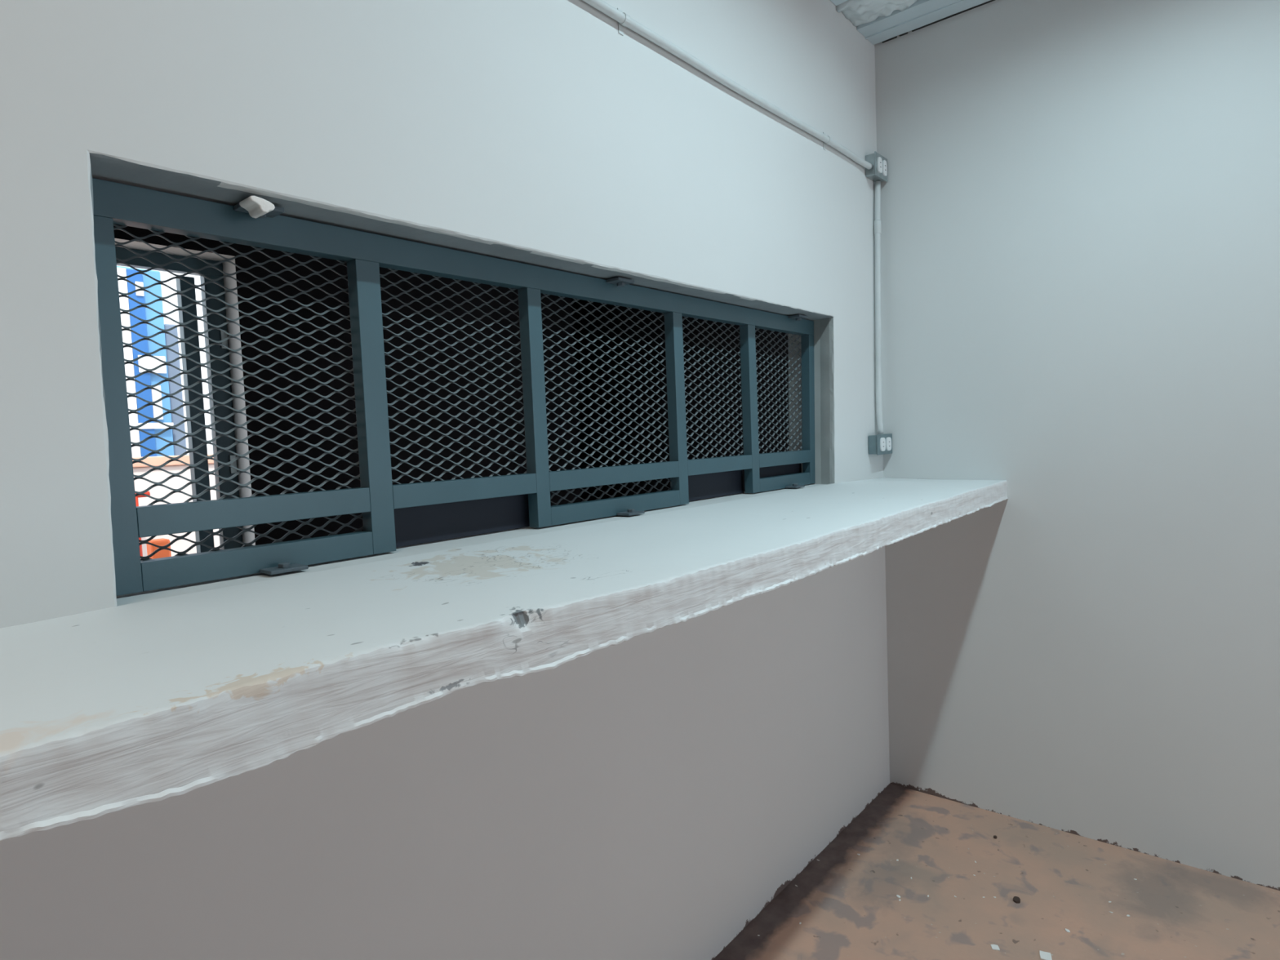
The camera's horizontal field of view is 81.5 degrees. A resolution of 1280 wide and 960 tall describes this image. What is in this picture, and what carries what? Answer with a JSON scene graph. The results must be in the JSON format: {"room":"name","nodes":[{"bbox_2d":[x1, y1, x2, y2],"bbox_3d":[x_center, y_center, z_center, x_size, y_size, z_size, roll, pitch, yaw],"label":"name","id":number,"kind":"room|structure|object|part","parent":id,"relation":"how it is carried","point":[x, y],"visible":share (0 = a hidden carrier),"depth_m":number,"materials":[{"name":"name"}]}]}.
{"room":"ticket booth","nodes":[
{"label":"ticket booth","id":0,"kind":"room"},
{"bbox_2d":[113,223,581,545],"bbox_3d":[-1.628,-0.043,2.674,0.140,2.400,3.850,1,4,40],"label":"wall","id":1,"kind":"structure","parent":0,"point":[120,236],"depth_m":3.06,"materials":[{"name":"paint"}]},
{"bbox_2d":[115,246,242,552],"bbox_3d":[-1.883,0.197,2.459,0.048,1.967,1.060,1,4,40],"label":"door","id":2,"kind":"structure","parent":1,"relation":"in","point":[122,253],"depth_m":2.76,"materials":[{"name":"metal"}]},
{"bbox_3d":[-1.625,0.204,2.772,0.040,1.895,0.049,1,4,40],"label":"post","id":3,"kind":"part","parent":2,"relation":"part of","materials":[{"name":"metal"}]},
{"bbox_2d":[0,0,889,959],"bbox_3d":[-0.686,-0.164,0.855,0.160,2.780,4.700,1,4,40],"label":"wall","id":4,"kind":"structure","parent":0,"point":[646,796],"depth_m":1.24,"materials":[{"name":"white paint"}]},
{"bbox_2d":[92,177,815,595],"bbox_3d":[-0.043,-0.174,1.587,0.108,0.500,1.868,1,4,40],"label":"security grille","id":5,"kind":"object","parent":4,"relation":"attached to","point":[397,515],"visible":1,"depth_m":1.19,"materials":[{"name":"metal"}]},
{"bbox_3d":[-0.550,-0.117,1.048,0.008,0.438,0.336,1,4,40],"label":"panel","id":6,"kind":"part","parent":5,"relation":"part of","materials":[{"name":"grey metal"}]},
{"bbox_3d":[-0.531,0.042,1.047,0.027,0.038,0.313,1,4,40],"label":"rail","id":7,"kind":"part","parent":5,"relation":"part of","materials":[{"name":"metal"}]},
{"bbox_3d":[-0.528,0.110,1.051,0.027,0.036,0.313,1,4,40],"label":"rail","id":8,"kind":"part","parent":5,"relation":"part of","materials":[{"name":"metal"}]},
{"bbox_3d":[-0.071,-0.402,1.589,0.027,0.044,1.869,1,4,40],"label":"rail","id":9,"kind":"part","parent":5,"relation":"part of","materials":[{"name":"metal"}]},
{"bbox_3d":[-0.328,-0.179,1.312,0.008,0.365,0.328,1,4,40],"label":"panel","id":10,"kind":"part","parent":5,"relation":"part of","materials":[{"name":"grey metal"}]},
{"bbox_3d":[-0.326,0.061,1.334,0.004,0.082,0.330,1,4,40],"label":"pass through plate","id":11,"kind":"part","parent":5,"relation":"part of","materials":[{"name":"metal"}]},
{"bbox_3d":[-0.306,0.017,1.314,0.027,0.038,0.306,1,4,40],"label":"rail","id":12,"kind":"part","parent":5,"relation":"part of","materials":[{"name":"metal"}]},
{"bbox_3d":[-0.071,-0.171,1.617,0.008,0.438,0.441,1,4,40],"label":"panel","id":13,"kind":"part","parent":5,"relation":"part of","materials":[{"name":"grey metal"}]},
{"bbox_3d":[-0.052,-0.011,1.617,0.027,0.038,0.418,1,4,40],"label":"rail","id":14,"kind":"part","parent":5,"relation":"part of","materials":[{"name":"metal"}]},
{"bbox_3d":[-0.049,0.057,1.621,0.027,0.036,0.418,1,4,40],"label":"rail","id":15,"kind":"part","parent":5,"relation":"part of","materials":[{"name":"metal"}]},
{"bbox_3d":[0.179,-0.235,1.915,0.008,0.366,0.318,1,4,40],"label":"panel","id":16,"kind":"part","parent":5,"relation":"part of","materials":[{"name":"grey metal"}]},
{"bbox_3d":[0.181,0.005,1.937,0.004,0.082,0.320,1,4,40],"label":"pass through plate","id":17,"kind":"part","parent":5,"relation":"part of","materials":[{"name":"metal"}]},
{"bbox_3d":[0.200,-0.039,1.916,0.027,0.038,0.295,1,4,40],"label":"rail","id":18,"kind":"part","parent":5,"relation":"part of","materials":[{"name":"metal"}]},
{"bbox_3d":[0.396,-0.259,2.172,0.008,0.366,0.328,1,4,40],"label":"panel","id":19,"kind":"part","parent":5,"relation":"part of","materials":[{"name":"grey metal"}]},
{"bbox_3d":[0.397,-0.029,2.194,0.004,0.062,0.326,1,4,40],"label":"slot plate","id":20,"kind":"part","parent":5,"relation":"part of","materials":[{"name":"metal"}]},
{"bbox_3d":[0.416,-0.063,2.173,0.027,0.038,0.302,1,4,40],"label":"rail","id":21,"kind":"part","parent":5,"relation":"part of","materials":[{"name":"metal"}]},
{"bbox_3d":[0.416,0.005,2.174,0.027,0.036,0.296,1,4,40],"label":"rail","id":22,"kind":"part","parent":5,"relation":"part of","materials":[{"name":"metal"}]},
{"bbox_2d":[0,477,1008,840],"bbox_3d":[-0.478,0.190,0.647,0.430,0.083,4.600,1,4,40],"label":"countertop","id":23,"kind":"structure","parent":4,"relation":"attached to","point":[111,709],"depth_m":0.76,"materials":[{"name":"white paint"}]},
{"bbox_2d":[582,0,872,169],"bbox_3d":[-0.701,-0.850,0.683,0.027,0.058,4.477,1,4,40],"label":"conduit","id":24,"kind":"object","parent":4,"relation":"attached to","point":[624,20],"visible":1,"depth_m":1.70,"materials":[{"name":"white metal"}]},
{"bbox_2d":[865,151,887,182],"bbox_3d":[0.773,-1.018,2.425,0.042,0.074,0.100,1,4,40],"label":"outlet box","id":25,"kind":"object","parent":4,"relation":"attached to","point":[878,171],"visible":0.98,"depth_m":2.40,"materials":[{"name":"metal"}]},
{"bbox_2d":[877,156,882,173],"bbox_3d":[0.774,-1.017,2.398,0.005,0.049,0.030,1,4,40],"label":"receptacle","id":26,"kind":"object","parent":25,"relation":"attached to","point":[879,158],"depth_m":2.39,"materials":[{"name":"white plastic"}]},
{"bbox_3d":[0.784,-1.018,2.416,0.004,0.074,0.100,1,4,40],"label":"plate","id":27,"kind":"part","parent":25,"relation":"part of","materials":[{"name":"metal"}]},
{"bbox_2d":[882,160,887,176],"bbox_3d":[0.800,-1.020,2.429,0.005,0.049,0.030,1,4,40],"label":"receptacle","id":28,"kind":"object","parent":25,"relation":"attached to","point":[884,162],"depth_m":2.43,"materials":[{"name":"white plastic"}]},
{"bbox_2d":[873,181,883,434],"bbox_3d":[0.792,-0.568,2.463,0.026,0.830,0.049,1,4,40],"label":"conduit","id":29,"kind":"object","parent":4,"relation":"attached to","point":[877,223],"visible":1,"depth_m":2.45,"materials":[{"name":"white metal"}]},
{"bbox_2d":[867,433,892,455],"bbox_3d":[0.800,-0.119,2.468,0.040,0.068,0.125,1,4,40],"label":"outlet box","id":30,"kind":"object","parent":4,"relation":"attached to","point":[878,444],"visible":1,"depth_m":2.43,"materials":[{"name":"grey metal"}]},
{"bbox_2d":[880,437,885,451],"bbox_3d":[0.797,-0.117,2.438,0.005,0.045,0.037,1,4,40],"label":"receptacle","id":31,"kind":"object","parent":30,"relation":"attached to","point":[882,440],"depth_m":2.43,"materials":[{"name":"white plastic"}]},
{"bbox_3d":[0.810,-0.119,2.460,0.004,0.068,0.125,1,4,40],"label":"plate","id":32,"kind":"part","parent":30,"relation":"part of","materials":[{"name":"grey metal"}]},
{"bbox_2d":[885,437,891,450],"bbox_3d":[0.829,-0.120,2.477,0.005,0.045,0.037,1,4,40],"label":"receptacle","id":33,"kind":"object","parent":30,"relation":"attached to","point":[888,440],"depth_m":2.47,"materials":[{"name":"white plastic"}]},
{"bbox_2d":[572,298,789,501],"bbox_3d":[0.306,-0.177,3.622,1.880,2.600,0.100,1,4,40],"label":"wall","id":34,"kind":"structure","parent":0,"point":[586,371],"depth_m":3.73,"materials":[{"name":"paint"}]},
{"bbox_2d":[712,783,1279,959],"bbox_3d":[0.741,1.290,-0.275,3.500,0.100,4.600,1,4,40],"label":"floor","id":35,"kind":"structure","parent":0,"point":[847,906],"depth_m":1.94,"materials":[{"name":"brown concrete"}]},
{"bbox_2d":[990,944,999,950],"bbox_3d":[0.846,1.113,1.770,0.017,0.002,0.018,-2,3,8],"label":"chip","id":36,"kind":"object","parent":35,"relation":"on","point":[994,947],"visible":1,"depth_m":1.77,"materials":[{"name":"white paint"}]},
{"bbox_2d":[1013,896,1020,903],"bbox_3d":[0.983,1.095,1.939,0.017,0.006,0.022,1,4,40],"label":"pebble","id":37,"kind":"object","parent":35,"relation":"on","point":[1016,900],"visible":1,"depth_m":1.94,"materials":[{"name":"brown stone"}]},
{"bbox_2d":[1039,950,1052,959],"bbox_3d":[0.947,1.111,1.734,0.024,0.002,0.029,-1,4,24],"label":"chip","id":38,"kind":"object","parent":35,"relation":"on","point":[1043,955],"visible":1,"depth_m":1.73,"materials":[{"name":"white paint"}]},
{"bbox_2d":[874,0,1279,890],"bbox_3d":[2.274,-0.265,1.408,3.660,2.880,0.160,1,4,40],"label":"wall","id":39,"kind":"structure","parent":0,"point":[1080,204],"depth_m":2.13,"materials":[{"name":"white paint"}]},
{"bbox_3d":[0.625,-1.593,-0.446,3.500,0.120,4.600,1,4,40],"label":"ceiling","id":40,"kind":"structure","parent":0,"visible":0},
{"bbox_2d":[830,0,995,44],"bbox_3d":[1.971,-1.536,1.163,3.489,0.273,0.421,1,4,40],"label":"ceiling","id":41,"kind":"structure","parent":40,"relation":"attached to","point":[878,21],"depth_m":2.27,"materials":[{"name":"white paint"}]},
{"label":"outside","id":42,"kind":"structure","parent":0,"visible":0},
{"bbox_3d":[-5.257,1.179,7.773,11.960,0.150,18.000,1,4,40],"label":"ground","id":43,"kind":"structure","parent":42,"visible":0},
{"bbox_2d":[134,491,150,556],"bbox_3d":[-2.955,0.704,3.015,0.028,1.176,1.760,1,4,40],"label":"handrail","id":44,"kind":"object","parent":43,"relation":"on","point":[147,492],"visible":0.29,"depth_m":3.62,"materials":[{"name":"red metal"}]},
{"bbox_3d":[-2.428,0.656,3.641,0.024,1.155,0.024,1,4,40],"label":"post","id":45,"kind":"part","parent":44,"relation":"part of","materials":[{"name":"metal"}]},
{"bbox_3d":[-2.978,0.132,2.981,0.028,0.028,1.760,1,4,40],"label":"rail","id":46,"kind":"part","parent":44,"relation":"part of","materials":[{"name":"red metal"}]},
{"bbox_2d":[116,266,173,457],"bbox_3d":[-3.146,-0.005,4.462,0.635,2.435,0.465,1,4,40],"label":"window","id":47,"kind":"structure","parent":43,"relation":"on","point":[141,280],"depth_m":4.31,"materials":[{"name":"blue glass"}]},
{"bbox_3d":[-2.864,-0.052,4.339,0.025,2.320,0.080,1,4,40],"label":"door","id":48,"kind":"part","parent":47,"relation":"part of","materials":[{"name":"blue paint"}]},
{"bbox_2d":[146,537,171,559],"bbox_3d":[-2.222,0.755,3.483,0.080,0.960,0.080,1,4,40],"label":"bollard","id":49,"kind":"object","parent":43,"relation":"on","point":[160,542],"visible":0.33,"depth_m":3.43,"materials":[{"name":"orange plastic"}]},
{"bbox_2d":[116,265,213,454],"bbox_3d":[-3.381,-0.185,5.412,0.150,2.700,7.000,1,4,40],"label":"wall","id":50,"kind":"structure","parent":43,"relation":"on","point":[166,291],"depth_m":5.40,"materials":[{"name":"white paint"}]},
{"bbox_2d":[164,324,186,455],"bbox_3d":[-2.948,0.128,4.664,0.480,2.130,0.072,1,4,40],"label":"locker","id":51,"kind":"object","parent":43,"relation":"on","point":[170,340],"visible":0.14,"depth_m":4.47,"materials":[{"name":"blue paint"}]},
{"bbox_2d":[132,453,219,556],"bbox_3d":[-2.935,0.601,3.309,0.190,1.345,2.650,1,4,40],"label":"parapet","id":52,"kind":"object","parent":43,"relation":"on","point":[175,467],"visible":0.02,"depth_m":3.81,"materials":[{"name":"paint"}]}
]}

